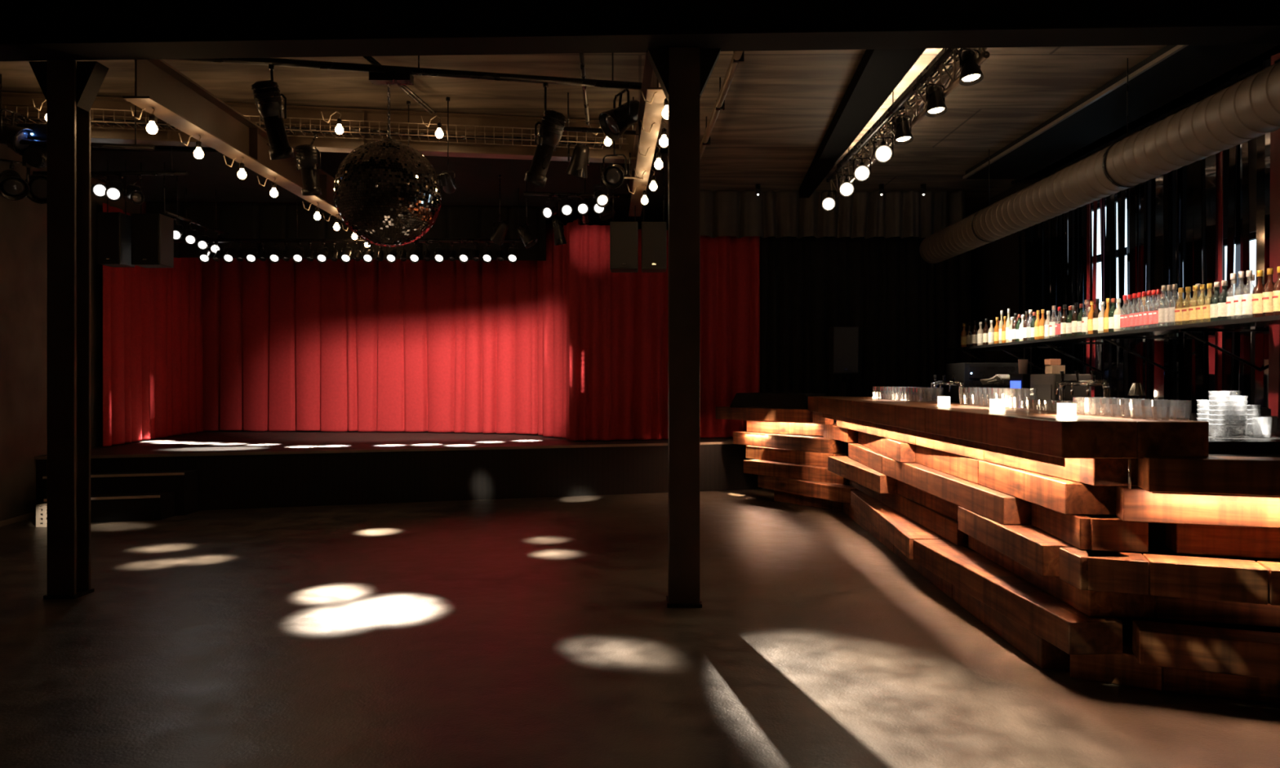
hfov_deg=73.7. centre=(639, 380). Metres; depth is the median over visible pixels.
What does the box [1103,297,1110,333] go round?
bottle
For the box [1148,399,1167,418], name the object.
tumbler
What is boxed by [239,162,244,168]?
socket
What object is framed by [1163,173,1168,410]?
strip
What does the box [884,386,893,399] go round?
tumbler
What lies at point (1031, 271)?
strip
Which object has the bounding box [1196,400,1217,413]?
glass
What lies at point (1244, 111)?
ventilation duct
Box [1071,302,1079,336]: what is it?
bottle
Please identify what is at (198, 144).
socket
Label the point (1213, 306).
bottle
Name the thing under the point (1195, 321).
bottle
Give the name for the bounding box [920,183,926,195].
recessed light
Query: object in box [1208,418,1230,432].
glass
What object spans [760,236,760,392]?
wall
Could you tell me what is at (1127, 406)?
tumbler
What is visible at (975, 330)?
bottle
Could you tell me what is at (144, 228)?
grille
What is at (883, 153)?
light
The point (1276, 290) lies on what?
bottle
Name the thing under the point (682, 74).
steel column
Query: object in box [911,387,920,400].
tumbler
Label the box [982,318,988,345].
bottle
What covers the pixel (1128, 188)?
strip
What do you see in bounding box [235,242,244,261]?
light
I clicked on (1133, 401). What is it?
tumbler
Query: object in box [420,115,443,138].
bulb
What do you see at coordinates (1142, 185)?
strip
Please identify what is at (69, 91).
steel column
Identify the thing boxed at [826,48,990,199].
lighting truss
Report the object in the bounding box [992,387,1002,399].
tumbler
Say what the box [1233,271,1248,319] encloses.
bottle
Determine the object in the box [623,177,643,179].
plate
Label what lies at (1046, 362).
carton
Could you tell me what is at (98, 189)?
light
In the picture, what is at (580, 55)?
rod
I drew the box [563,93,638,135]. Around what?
bar
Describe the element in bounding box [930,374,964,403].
tap
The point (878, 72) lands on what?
joist
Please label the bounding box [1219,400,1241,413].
glass
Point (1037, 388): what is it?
tumbler
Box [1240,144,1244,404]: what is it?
strip
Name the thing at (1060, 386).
tap
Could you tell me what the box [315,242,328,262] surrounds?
light
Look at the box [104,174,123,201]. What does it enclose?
light
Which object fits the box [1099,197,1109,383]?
strip
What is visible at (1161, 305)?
bottle
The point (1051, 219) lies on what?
strip
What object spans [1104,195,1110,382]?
strip
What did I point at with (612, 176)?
light
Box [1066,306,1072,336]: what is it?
bottle
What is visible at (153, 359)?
stage curtain
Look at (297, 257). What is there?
light
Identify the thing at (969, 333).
bottle
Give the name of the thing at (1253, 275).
bottle
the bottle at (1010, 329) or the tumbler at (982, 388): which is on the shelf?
the bottle at (1010, 329)
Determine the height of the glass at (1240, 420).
0.066 m
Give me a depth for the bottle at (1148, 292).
6.46 m
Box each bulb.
[31,98,46,120]
[129,105,157,134]
[177,133,204,159]
[223,155,246,179]
[257,175,278,197]
[302,201,320,220]
[320,111,343,134]
[322,213,339,231]
[341,222,357,239]
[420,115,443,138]
[589,124,612,146]
[626,183,648,204]
[634,168,657,191]
[637,144,662,169]
[640,88,667,119]
[640,120,667,147]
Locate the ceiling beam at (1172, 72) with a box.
[963,44,1279,179]
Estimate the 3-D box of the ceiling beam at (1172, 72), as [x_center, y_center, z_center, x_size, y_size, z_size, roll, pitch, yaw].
[4.110,-2.328,6.850,0.880,0.090,5.700,0,0,0]
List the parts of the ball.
chain, motor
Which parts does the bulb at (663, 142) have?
cord, glass bulb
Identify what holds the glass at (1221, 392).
on the glass at (1221, 396)
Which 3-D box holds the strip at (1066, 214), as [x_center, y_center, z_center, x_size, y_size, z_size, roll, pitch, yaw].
[4.420,-0.913,8.837,0.004,2.212,0.051,0,0,-3]
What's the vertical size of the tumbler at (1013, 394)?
0.125 m
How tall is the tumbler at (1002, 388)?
0.125 m
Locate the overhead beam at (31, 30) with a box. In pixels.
[0,0,1279,61]
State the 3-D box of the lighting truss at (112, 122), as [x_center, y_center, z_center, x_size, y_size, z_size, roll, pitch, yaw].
[-2.792,-2.143,7.247,5.424,0.109,0.190,0,0,-9]
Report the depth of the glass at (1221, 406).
4.44 m
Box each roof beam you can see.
[122,59,342,221]
[628,52,666,216]
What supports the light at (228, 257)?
hanging from the bar at (296, 240)
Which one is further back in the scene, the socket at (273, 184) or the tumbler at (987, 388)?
the socket at (273, 184)
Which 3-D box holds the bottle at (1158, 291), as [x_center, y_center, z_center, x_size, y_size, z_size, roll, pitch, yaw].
[3.876,-0.533,6.376,0.072,0.290,0.069,0,0,8]
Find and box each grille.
[97,213,118,262]
[131,215,158,262]
[611,222,636,267]
[642,222,665,267]
[834,328,857,371]
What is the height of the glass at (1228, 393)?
0.066 m
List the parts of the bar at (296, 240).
drop rod, drop rod, drop rod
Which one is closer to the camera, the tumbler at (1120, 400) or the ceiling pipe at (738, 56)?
the tumbler at (1120, 400)
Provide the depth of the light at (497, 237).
9.26 m
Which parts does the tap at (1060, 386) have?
spout, leg, handle, spout, handle, spout, handle, leg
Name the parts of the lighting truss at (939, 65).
drop rod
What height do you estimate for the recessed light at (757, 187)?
0.137 m
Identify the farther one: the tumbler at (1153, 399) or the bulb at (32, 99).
the bulb at (32, 99)
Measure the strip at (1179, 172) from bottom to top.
2.536 m
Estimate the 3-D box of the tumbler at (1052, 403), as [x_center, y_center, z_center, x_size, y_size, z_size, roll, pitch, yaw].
[2.302,0.146,4.694,0.068,0.062,0.068,0,0,-30]
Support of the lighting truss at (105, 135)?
attached to the ceiling
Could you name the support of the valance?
hanging from the ceiling
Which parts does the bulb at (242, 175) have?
cord, glass bulb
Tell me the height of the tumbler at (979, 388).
0.125 m
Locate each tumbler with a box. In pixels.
[877,386,884,399]
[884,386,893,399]
[890,386,898,399]
[893,386,902,400]
[902,387,911,400]
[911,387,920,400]
[915,387,924,401]
[924,387,933,401]
[924,387,934,401]
[933,387,943,401]
[959,386,968,404]
[963,387,973,405]
[967,387,977,405]
[969,386,979,404]
[972,387,982,405]
[978,387,988,405]
[982,387,992,406]
[982,387,993,405]
[986,387,997,407]
[987,387,998,405]
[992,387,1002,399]
[1001,388,1013,407]
[1008,388,1020,408]
[1012,388,1024,408]
[1025,388,1037,408]
[1026,399,1038,410]
[1031,400,1044,410]
[1038,400,1051,411]
[1044,400,1057,412]
[1051,400,1065,412]
[1071,400,1084,413]
[1072,396,1088,414]
[1081,397,1097,415]
[1088,396,1105,414]
[1089,397,1106,415]
[1099,398,1117,416]
[1108,398,1126,417]
[1116,398,1134,416]
[1119,399,1137,417]
[1126,398,1144,417]
[1128,399,1148,418]
[1137,399,1155,417]
[1140,400,1159,419]
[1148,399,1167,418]
[1151,400,1171,420]
[1159,400,1178,419]
[1171,400,1191,420]
[1259,415,1277,435]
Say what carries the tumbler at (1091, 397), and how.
on the wooden bar at (1117, 550)
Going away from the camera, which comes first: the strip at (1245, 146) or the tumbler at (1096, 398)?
the tumbler at (1096, 398)
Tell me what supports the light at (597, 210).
hanging from the bar
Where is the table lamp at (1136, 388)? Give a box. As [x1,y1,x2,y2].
[1127,382,1146,415]
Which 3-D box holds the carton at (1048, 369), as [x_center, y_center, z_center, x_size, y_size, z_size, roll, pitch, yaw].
[3.405,-0.085,7.000,0.110,0.070,0.120,0,0,0]
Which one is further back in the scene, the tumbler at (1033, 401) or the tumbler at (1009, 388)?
the tumbler at (1009, 388)
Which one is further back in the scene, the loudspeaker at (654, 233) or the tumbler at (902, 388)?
the loudspeaker at (654, 233)
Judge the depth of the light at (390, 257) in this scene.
9.89 m
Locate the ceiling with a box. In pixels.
[0,44,1167,211]
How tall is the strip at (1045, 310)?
2.479 m
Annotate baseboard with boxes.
[0,512,34,527]
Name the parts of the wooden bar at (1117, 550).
support rod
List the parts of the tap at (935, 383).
leg, spout, spout, leg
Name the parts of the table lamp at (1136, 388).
lamp shade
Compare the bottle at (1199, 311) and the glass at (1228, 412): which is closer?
the glass at (1228, 412)
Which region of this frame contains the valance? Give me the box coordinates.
[699,189,964,239]
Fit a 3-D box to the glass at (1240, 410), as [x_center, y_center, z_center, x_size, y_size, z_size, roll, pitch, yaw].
[3.131,0.183,4.380,0.095,0.066,0.094,0,0,0]
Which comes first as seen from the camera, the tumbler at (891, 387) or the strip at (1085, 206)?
the tumbler at (891, 387)
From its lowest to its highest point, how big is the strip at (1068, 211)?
2.219 m
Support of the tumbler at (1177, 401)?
on the wooden bar at (1117, 550)
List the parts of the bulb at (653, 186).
cord, glass bulb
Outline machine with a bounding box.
[1030,373,1091,413]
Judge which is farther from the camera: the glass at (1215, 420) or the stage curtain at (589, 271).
the stage curtain at (589, 271)
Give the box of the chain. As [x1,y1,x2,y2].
[387,86,446,186]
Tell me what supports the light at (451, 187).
hanging from the ceiling
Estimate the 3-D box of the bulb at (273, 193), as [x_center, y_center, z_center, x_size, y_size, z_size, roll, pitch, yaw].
[-3.286,-1.706,7.511,0.197,0.199,0.068,0,0,0]
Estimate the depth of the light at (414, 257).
9.90 m
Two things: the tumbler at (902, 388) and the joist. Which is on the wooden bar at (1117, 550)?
the tumbler at (902, 388)
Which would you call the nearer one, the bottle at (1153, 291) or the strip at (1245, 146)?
the strip at (1245, 146)
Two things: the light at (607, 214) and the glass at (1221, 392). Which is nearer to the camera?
the glass at (1221, 392)
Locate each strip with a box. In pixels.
[1031,271,1032,373]
[1043,174,1050,373]
[1049,218,1052,356]
[1050,216,1057,365]
[1056,216,1058,365]
[1058,214,1062,365]
[1065,212,1068,366]
[1066,211,1069,373]
[1078,206,1084,373]
[1083,204,1086,373]
[1086,153,1093,374]
[1086,203,1090,373]
[1091,200,1097,409]
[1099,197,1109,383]
[1101,197,1104,411]
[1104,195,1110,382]
[1109,193,1116,406]
[1117,191,1124,408]
[1118,189,1125,406]
[1126,187,1129,404]
[1129,186,1135,415]
[1134,184,1139,372]
[1136,126,1147,415]
[1140,182,1146,410]
[1140,221,1147,410]
[1142,124,1146,402]
[1149,177,1155,416]
[1154,115,1166,415]
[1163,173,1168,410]
[1168,170,1173,400]
[1174,108,1184,417]
[1183,163,1193,404]
[1191,208,1197,413]
[1192,160,1204,410]
[1204,154,1216,417]
[1215,151,1222,420]
[1223,73,1238,408]
[1233,144,1240,417]
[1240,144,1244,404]
[1241,141,1251,406]
[1254,62,1262,422]
[1254,65,1265,407]
[1262,58,1271,407]
[1268,53,1279,409]
[1271,128,1279,417]
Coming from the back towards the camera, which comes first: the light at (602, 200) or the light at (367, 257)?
the light at (367, 257)
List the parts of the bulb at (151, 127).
cord, glass bulb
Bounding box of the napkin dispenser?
[976,373,1009,405]
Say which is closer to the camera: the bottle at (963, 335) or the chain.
the chain
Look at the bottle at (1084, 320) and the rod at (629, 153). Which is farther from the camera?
the rod at (629, 153)
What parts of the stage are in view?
edge trim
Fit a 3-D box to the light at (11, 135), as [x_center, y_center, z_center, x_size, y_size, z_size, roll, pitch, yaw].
[-4.934,-1.934,6.697,0.339,0.348,0.244,0,0,0]
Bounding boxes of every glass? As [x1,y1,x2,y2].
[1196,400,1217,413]
[1196,404,1217,417]
[1196,408,1217,422]
[1196,413,1217,424]
[1196,417,1217,429]
[1208,391,1231,404]
[1208,395,1231,408]
[1208,400,1230,413]
[1208,404,1230,418]
[1208,409,1231,423]
[1208,413,1231,427]
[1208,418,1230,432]
[1208,422,1217,435]
[1208,423,1230,437]
[1219,391,1241,404]
[1219,395,1241,408]
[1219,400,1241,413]
[1219,408,1239,422]
[1219,413,1239,426]
[1219,422,1239,435]
[1220,404,1239,417]
[1220,418,1239,431]
[1225,395,1248,408]
[1227,424,1248,437]
[1229,400,1248,413]
[1229,405,1248,418]
[1229,409,1248,423]
[1229,414,1248,427]
[1229,419,1248,432]
[1239,404,1261,417]
[1239,408,1261,422]
[1239,413,1261,425]
[1239,418,1261,431]
[1239,423,1261,436]
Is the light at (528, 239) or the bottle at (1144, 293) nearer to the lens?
the bottle at (1144, 293)
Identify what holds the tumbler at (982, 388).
on the wooden bar at (1117, 550)
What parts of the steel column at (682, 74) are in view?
plate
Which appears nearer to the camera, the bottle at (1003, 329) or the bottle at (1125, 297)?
the bottle at (1125, 297)
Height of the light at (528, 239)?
0.811 m
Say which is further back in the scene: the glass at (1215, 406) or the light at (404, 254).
the light at (404, 254)
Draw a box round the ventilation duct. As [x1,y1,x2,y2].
[919,57,1279,263]
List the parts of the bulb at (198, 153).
cord, glass bulb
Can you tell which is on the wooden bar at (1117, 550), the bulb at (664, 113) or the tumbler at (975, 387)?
the tumbler at (975, 387)
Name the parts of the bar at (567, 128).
drop rod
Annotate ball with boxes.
[333,71,442,246]
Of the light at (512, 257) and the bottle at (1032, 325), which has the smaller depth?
the bottle at (1032, 325)
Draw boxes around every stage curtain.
[102,203,203,446]
[202,223,553,435]
[542,217,580,440]
[568,224,610,440]
[610,228,667,439]
[699,235,759,438]
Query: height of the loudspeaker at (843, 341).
1.976 m
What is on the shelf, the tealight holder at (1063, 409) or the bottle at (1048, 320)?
the bottle at (1048, 320)
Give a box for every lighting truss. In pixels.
[1,91,636,164]
[1,104,629,150]
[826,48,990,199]
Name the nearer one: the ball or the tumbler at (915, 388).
the ball
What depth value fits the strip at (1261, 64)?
6.14 m
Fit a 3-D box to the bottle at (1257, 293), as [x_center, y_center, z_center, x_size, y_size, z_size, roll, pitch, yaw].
[3.886,-0.538,5.351,0.078,0.300,0.076,0,0,-7]
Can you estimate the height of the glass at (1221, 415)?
0.066 m
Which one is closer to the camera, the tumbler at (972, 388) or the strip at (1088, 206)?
the tumbler at (972, 388)
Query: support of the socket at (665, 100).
attached to the bulb at (664, 113)
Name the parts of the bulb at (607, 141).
glass bulb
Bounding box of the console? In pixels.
[729,391,826,408]
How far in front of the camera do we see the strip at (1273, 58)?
5.94 m
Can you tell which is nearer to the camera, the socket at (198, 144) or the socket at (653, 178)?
the socket at (198, 144)
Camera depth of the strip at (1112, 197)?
7.93 m
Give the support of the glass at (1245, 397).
on the glass at (1245, 402)
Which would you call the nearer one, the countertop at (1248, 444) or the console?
the countertop at (1248, 444)
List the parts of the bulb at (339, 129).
cord, glass bulb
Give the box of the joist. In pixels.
[799,48,925,197]
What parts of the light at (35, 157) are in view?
arm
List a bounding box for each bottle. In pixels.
[960,323,966,346]
[966,321,972,346]
[972,320,977,346]
[977,321,982,345]
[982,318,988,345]
[987,320,994,344]
[993,317,999,343]
[999,310,1004,343]
[1001,315,1006,342]
[1005,308,1010,342]
[1008,316,1013,342]
[1012,313,1017,342]
[1015,314,1021,342]
[1018,315,1024,341]
[1022,311,1030,341]
[1026,309,1032,337]
[1030,311,1035,340]
[1034,310,1039,339]
[1039,309,1045,339]
[1044,311,1052,338]
[1048,305,1057,336]
[1051,310,1057,337]
[1054,306,1061,334]
[1060,304,1067,337]
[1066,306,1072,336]
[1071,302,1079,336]
[1076,303,1085,335]
[1081,299,1088,334]
[1087,300,1093,333]
[1093,298,1100,333]
[1097,301,1104,333]
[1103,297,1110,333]
[1108,297,1115,332]
[1113,297,1124,331]
[1120,295,1129,331]
[1123,299,1129,330]
[1124,294,1134,330]
[1128,293,1139,329]
[1133,292,1144,325]
[1138,291,1149,325]
[1139,296,1148,328]
[1143,290,1153,328]
[1148,289,1158,328]
[1153,288,1163,327]
[1156,293,1167,327]
[1158,284,1169,327]
[1163,284,1175,326]
[1168,284,1180,324]
[1174,287,1186,324]
[1175,293,1186,325]
[1181,286,1194,324]
[1188,285,1201,324]
[1191,284,1203,324]
[1195,284,1208,321]
[1202,283,1213,322]
[1209,281,1220,321]
[1217,280,1231,320]
[1226,273,1239,319]
[1229,279,1240,318]
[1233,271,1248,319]
[1241,270,1254,318]
[1244,274,1254,316]
[1252,270,1264,317]
[1262,267,1274,316]
[1271,266,1279,315]
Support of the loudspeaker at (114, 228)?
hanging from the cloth
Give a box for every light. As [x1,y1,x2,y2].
[0,107,37,155]
[0,159,29,200]
[17,123,46,168]
[25,167,46,204]
[90,174,107,197]
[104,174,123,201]
[123,174,144,204]
[173,217,182,240]
[184,222,197,244]
[196,227,208,250]
[198,247,211,262]
[209,231,222,253]
[213,242,221,261]
[222,242,235,262]
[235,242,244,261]
[245,242,257,262]
[259,242,266,261]
[268,242,280,262]
[282,242,290,261]
[292,242,304,262]
[306,242,314,261]
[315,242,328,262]
[330,242,337,261]
[340,242,351,262]
[353,242,361,261]
[362,242,373,262]
[376,245,383,261]
[385,246,397,262]
[400,245,407,261]
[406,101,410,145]
[408,242,420,262]
[433,242,445,262]
[440,97,456,193]
[448,242,456,261]
[458,242,470,262]
[472,242,479,261]
[481,242,493,262]
[489,174,508,244]
[497,244,504,261]
[506,242,518,262]
[515,172,537,248]
[541,195,557,218]
[552,195,566,245]
[560,195,573,216]
[565,142,589,177]
[576,196,589,215]
[582,177,589,223]
[591,196,604,214]
[594,162,609,207]
[594,192,615,221]
[598,88,639,140]
[601,140,626,188]
[755,183,760,195]
[821,191,836,211]
[838,174,855,197]
[853,157,871,182]
[873,137,893,163]
[878,183,884,195]
[893,114,913,145]
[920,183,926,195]
[925,83,947,117]
[959,48,983,85]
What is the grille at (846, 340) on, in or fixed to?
attached to the loudspeaker at (843, 341)
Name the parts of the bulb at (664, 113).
cord, glass bulb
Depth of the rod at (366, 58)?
6.67 m
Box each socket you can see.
[148,113,155,122]
[195,140,201,147]
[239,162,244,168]
[271,182,276,187]
[337,118,342,124]
[436,122,441,128]
[642,190,646,195]
[651,175,655,181]
[656,151,661,159]
[661,128,666,135]
[664,97,667,106]
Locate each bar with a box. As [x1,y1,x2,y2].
[0,74,155,150]
[160,175,229,235]
[173,188,523,242]
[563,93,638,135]
[715,396,1279,703]
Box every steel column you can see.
[28,60,108,599]
[647,47,720,608]
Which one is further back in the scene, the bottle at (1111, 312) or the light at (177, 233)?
the light at (177, 233)
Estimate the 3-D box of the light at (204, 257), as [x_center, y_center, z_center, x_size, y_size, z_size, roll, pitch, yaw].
[-5.050,-1.480,9.922,0.129,0.247,0.176,0,0,0]
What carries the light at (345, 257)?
hanging from the bar at (296, 240)
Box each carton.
[1044,359,1061,365]
[1044,365,1065,373]
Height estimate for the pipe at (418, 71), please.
0.296 m
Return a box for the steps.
[42,470,198,523]
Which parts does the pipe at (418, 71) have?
drop rod, drop rod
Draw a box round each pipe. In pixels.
[171,53,641,89]
[699,51,743,160]
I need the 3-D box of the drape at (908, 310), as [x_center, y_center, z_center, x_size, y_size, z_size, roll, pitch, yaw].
[2.929,-0.298,11.102,2.740,3.230,0.136,0,0,-1]
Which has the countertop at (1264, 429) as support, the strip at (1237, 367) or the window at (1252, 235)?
the strip at (1237, 367)
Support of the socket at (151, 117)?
attached to the bulb at (151, 127)
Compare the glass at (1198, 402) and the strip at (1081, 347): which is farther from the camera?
the strip at (1081, 347)
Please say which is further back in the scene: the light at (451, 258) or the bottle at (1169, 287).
the light at (451, 258)
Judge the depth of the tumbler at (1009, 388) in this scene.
5.44 m
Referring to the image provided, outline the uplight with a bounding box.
[836,48,958,168]
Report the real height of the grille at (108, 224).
0.478 m
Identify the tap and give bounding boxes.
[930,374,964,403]
[1055,370,1110,414]
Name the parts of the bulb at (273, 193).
cord, glass bulb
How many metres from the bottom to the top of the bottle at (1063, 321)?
0.300 m
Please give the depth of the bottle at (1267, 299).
5.24 m
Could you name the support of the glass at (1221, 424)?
on the countertop at (1248, 444)
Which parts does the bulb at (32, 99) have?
cord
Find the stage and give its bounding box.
[34,430,762,510]
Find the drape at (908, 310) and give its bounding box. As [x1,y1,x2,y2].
[760,235,971,443]
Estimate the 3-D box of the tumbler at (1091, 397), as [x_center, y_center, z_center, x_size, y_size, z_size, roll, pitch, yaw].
[2.284,0.133,4.253,0.076,0.088,0.076,0,0,18]
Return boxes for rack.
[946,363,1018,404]
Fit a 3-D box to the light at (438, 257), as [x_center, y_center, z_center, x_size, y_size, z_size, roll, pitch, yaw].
[-2.325,-1.480,9.922,0.126,0.247,0.176,0,0,0]
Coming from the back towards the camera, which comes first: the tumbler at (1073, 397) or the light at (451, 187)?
the light at (451, 187)
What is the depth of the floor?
4.09 m
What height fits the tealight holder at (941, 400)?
0.058 m
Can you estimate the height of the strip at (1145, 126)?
2.395 m
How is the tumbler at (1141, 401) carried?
on the wooden bar at (1117, 550)
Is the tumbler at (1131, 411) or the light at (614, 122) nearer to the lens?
the tumbler at (1131, 411)
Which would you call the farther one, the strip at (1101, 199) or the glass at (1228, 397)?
the strip at (1101, 199)
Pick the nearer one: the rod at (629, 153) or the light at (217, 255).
the rod at (629, 153)
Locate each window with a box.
[1092,192,1127,310]
[1222,231,1256,296]
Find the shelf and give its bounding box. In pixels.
[947,315,1279,382]
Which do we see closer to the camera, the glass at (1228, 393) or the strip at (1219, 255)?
the glass at (1228, 393)
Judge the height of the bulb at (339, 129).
0.199 m
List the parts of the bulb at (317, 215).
glass bulb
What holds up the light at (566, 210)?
hanging from the bar
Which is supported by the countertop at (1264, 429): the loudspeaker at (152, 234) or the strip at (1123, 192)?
the strip at (1123, 192)
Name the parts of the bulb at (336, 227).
glass bulb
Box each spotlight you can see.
[250,64,294,159]
[293,133,321,195]
[524,82,566,187]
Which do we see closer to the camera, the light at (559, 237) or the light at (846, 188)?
the light at (846, 188)
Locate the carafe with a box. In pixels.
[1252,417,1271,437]
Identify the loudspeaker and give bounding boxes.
[97,160,134,267]
[131,162,173,267]
[609,163,638,272]
[641,164,666,272]
[828,326,858,396]
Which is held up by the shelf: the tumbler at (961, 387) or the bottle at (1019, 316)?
the bottle at (1019, 316)
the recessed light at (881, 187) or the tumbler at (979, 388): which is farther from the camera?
the recessed light at (881, 187)
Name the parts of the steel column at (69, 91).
plate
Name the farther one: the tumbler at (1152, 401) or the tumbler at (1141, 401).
the tumbler at (1141, 401)
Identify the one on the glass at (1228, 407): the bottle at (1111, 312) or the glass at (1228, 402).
the glass at (1228, 402)
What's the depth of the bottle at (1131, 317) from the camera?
6.67 m
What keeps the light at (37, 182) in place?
hanging from the bar
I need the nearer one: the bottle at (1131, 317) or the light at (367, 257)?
the bottle at (1131, 317)
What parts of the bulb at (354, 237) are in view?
glass bulb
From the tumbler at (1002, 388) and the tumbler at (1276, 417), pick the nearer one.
the tumbler at (1276, 417)
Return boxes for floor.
[0,488,1279,767]
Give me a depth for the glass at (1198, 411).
4.42 m
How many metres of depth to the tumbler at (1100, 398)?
4.18 m
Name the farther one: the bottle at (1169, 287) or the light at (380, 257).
the light at (380, 257)
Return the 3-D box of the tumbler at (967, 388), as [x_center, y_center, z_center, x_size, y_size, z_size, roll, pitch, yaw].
[2.307,0.115,5.918,0.068,0.125,0.068,0,0,-37]
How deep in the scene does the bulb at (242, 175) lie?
6.82 m
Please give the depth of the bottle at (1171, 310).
6.19 m
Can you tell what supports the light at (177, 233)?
hanging from the bar at (166, 212)
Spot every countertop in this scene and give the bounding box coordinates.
[1208,423,1279,434]
[1208,433,1279,453]
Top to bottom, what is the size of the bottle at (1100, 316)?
0.270 m
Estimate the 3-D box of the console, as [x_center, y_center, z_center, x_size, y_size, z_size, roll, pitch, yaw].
[1.602,0.227,9.890,0.520,0.190,1.032,0,0,-44]
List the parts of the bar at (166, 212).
drop rod, drop rod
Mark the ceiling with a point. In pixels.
(780, 106)
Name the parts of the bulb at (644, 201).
cord, glass bulb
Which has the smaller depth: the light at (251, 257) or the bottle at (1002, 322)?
the bottle at (1002, 322)
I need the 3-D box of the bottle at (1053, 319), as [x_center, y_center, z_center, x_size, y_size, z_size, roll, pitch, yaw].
[4.050,-0.538,8.348,0.069,0.300,0.069,0,0,0]
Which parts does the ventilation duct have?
hanger rod, hanger rod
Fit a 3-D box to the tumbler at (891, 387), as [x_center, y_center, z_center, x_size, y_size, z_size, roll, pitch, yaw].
[2.326,0.119,7.786,0.072,0.115,0.072,0,0,-8]
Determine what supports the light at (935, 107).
hanging from the lighting truss at (939, 65)
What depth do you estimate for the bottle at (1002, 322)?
9.15 m
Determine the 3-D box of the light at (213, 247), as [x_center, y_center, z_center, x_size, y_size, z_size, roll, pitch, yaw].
[-5.002,-1.613,10.087,0.133,0.263,0.180,0,0,0]
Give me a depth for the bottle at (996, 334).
9.22 m
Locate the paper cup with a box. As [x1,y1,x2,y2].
[1017,359,1027,373]
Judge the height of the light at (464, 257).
0.247 m
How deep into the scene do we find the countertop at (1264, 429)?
5.78 m
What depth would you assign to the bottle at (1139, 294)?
6.61 m
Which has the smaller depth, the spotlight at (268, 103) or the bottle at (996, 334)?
the spotlight at (268, 103)
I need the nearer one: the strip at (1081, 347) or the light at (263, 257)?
the strip at (1081, 347)
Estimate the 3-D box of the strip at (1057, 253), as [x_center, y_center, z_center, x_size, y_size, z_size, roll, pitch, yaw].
[4.420,-0.941,9.005,0.004,2.378,0.108,0,0,3]
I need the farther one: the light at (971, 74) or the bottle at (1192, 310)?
the bottle at (1192, 310)
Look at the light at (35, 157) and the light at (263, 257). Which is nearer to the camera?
the light at (35, 157)
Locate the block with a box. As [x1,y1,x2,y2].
[35,503,46,527]
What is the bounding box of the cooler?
[1009,373,1038,408]
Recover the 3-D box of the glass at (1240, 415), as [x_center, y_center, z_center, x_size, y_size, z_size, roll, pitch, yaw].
[3.131,0.207,4.380,0.095,0.066,0.094,0,0,0]
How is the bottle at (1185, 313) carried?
on the shelf
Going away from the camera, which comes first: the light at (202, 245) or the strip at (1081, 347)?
the strip at (1081, 347)
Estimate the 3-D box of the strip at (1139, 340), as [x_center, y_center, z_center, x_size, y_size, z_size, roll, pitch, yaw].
[4.429,-0.953,7.523,0.005,2.529,0.097,0,1,-8]
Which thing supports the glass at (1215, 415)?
on the glass at (1215, 420)
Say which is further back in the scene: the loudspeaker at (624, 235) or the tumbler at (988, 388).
the loudspeaker at (624, 235)
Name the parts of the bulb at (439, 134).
cord, glass bulb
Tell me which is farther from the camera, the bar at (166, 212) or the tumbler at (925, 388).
the bar at (166, 212)
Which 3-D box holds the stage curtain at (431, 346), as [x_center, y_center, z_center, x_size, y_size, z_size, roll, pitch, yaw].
[-3.708,-0.663,12.072,5.488,2.800,0.553,0,0,13]
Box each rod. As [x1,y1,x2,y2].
[363,56,431,114]
[367,56,436,114]
[578,53,589,125]
[629,152,631,174]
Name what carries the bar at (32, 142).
hanging from the ceiling
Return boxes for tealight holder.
[873,391,880,398]
[901,393,908,399]
[937,396,950,404]
[989,399,1004,408]
[1057,403,1076,415]
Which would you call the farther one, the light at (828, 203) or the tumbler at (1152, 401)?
the light at (828, 203)
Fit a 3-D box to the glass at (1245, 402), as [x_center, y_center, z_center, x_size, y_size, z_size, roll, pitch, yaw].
[3.000,0.137,4.290,0.095,0.066,0.094,0,0,0]
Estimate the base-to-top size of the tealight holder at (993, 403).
0.058 m
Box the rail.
[1011,44,1279,185]
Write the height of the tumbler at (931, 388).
0.115 m
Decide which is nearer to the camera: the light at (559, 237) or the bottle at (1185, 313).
the bottle at (1185, 313)
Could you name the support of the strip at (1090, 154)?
on the countertop at (1264, 429)
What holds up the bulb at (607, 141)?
hanging from the lighting truss at (112, 122)
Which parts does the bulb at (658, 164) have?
cord, glass bulb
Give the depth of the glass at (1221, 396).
4.43 m
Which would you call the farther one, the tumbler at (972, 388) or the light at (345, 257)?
the light at (345, 257)
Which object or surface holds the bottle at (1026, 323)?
on the shelf
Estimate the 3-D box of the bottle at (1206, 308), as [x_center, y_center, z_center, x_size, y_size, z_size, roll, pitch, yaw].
[3.877,-0.523,5.809,0.076,0.270,0.073,0,0,11]
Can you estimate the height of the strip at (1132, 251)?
2.265 m
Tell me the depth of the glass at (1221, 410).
4.44 m
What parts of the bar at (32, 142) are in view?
drop rod, drop rod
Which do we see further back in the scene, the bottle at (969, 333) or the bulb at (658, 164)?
the bottle at (969, 333)
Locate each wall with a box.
[0,143,146,521]
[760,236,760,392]
[964,70,1279,427]
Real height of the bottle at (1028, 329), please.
0.310 m

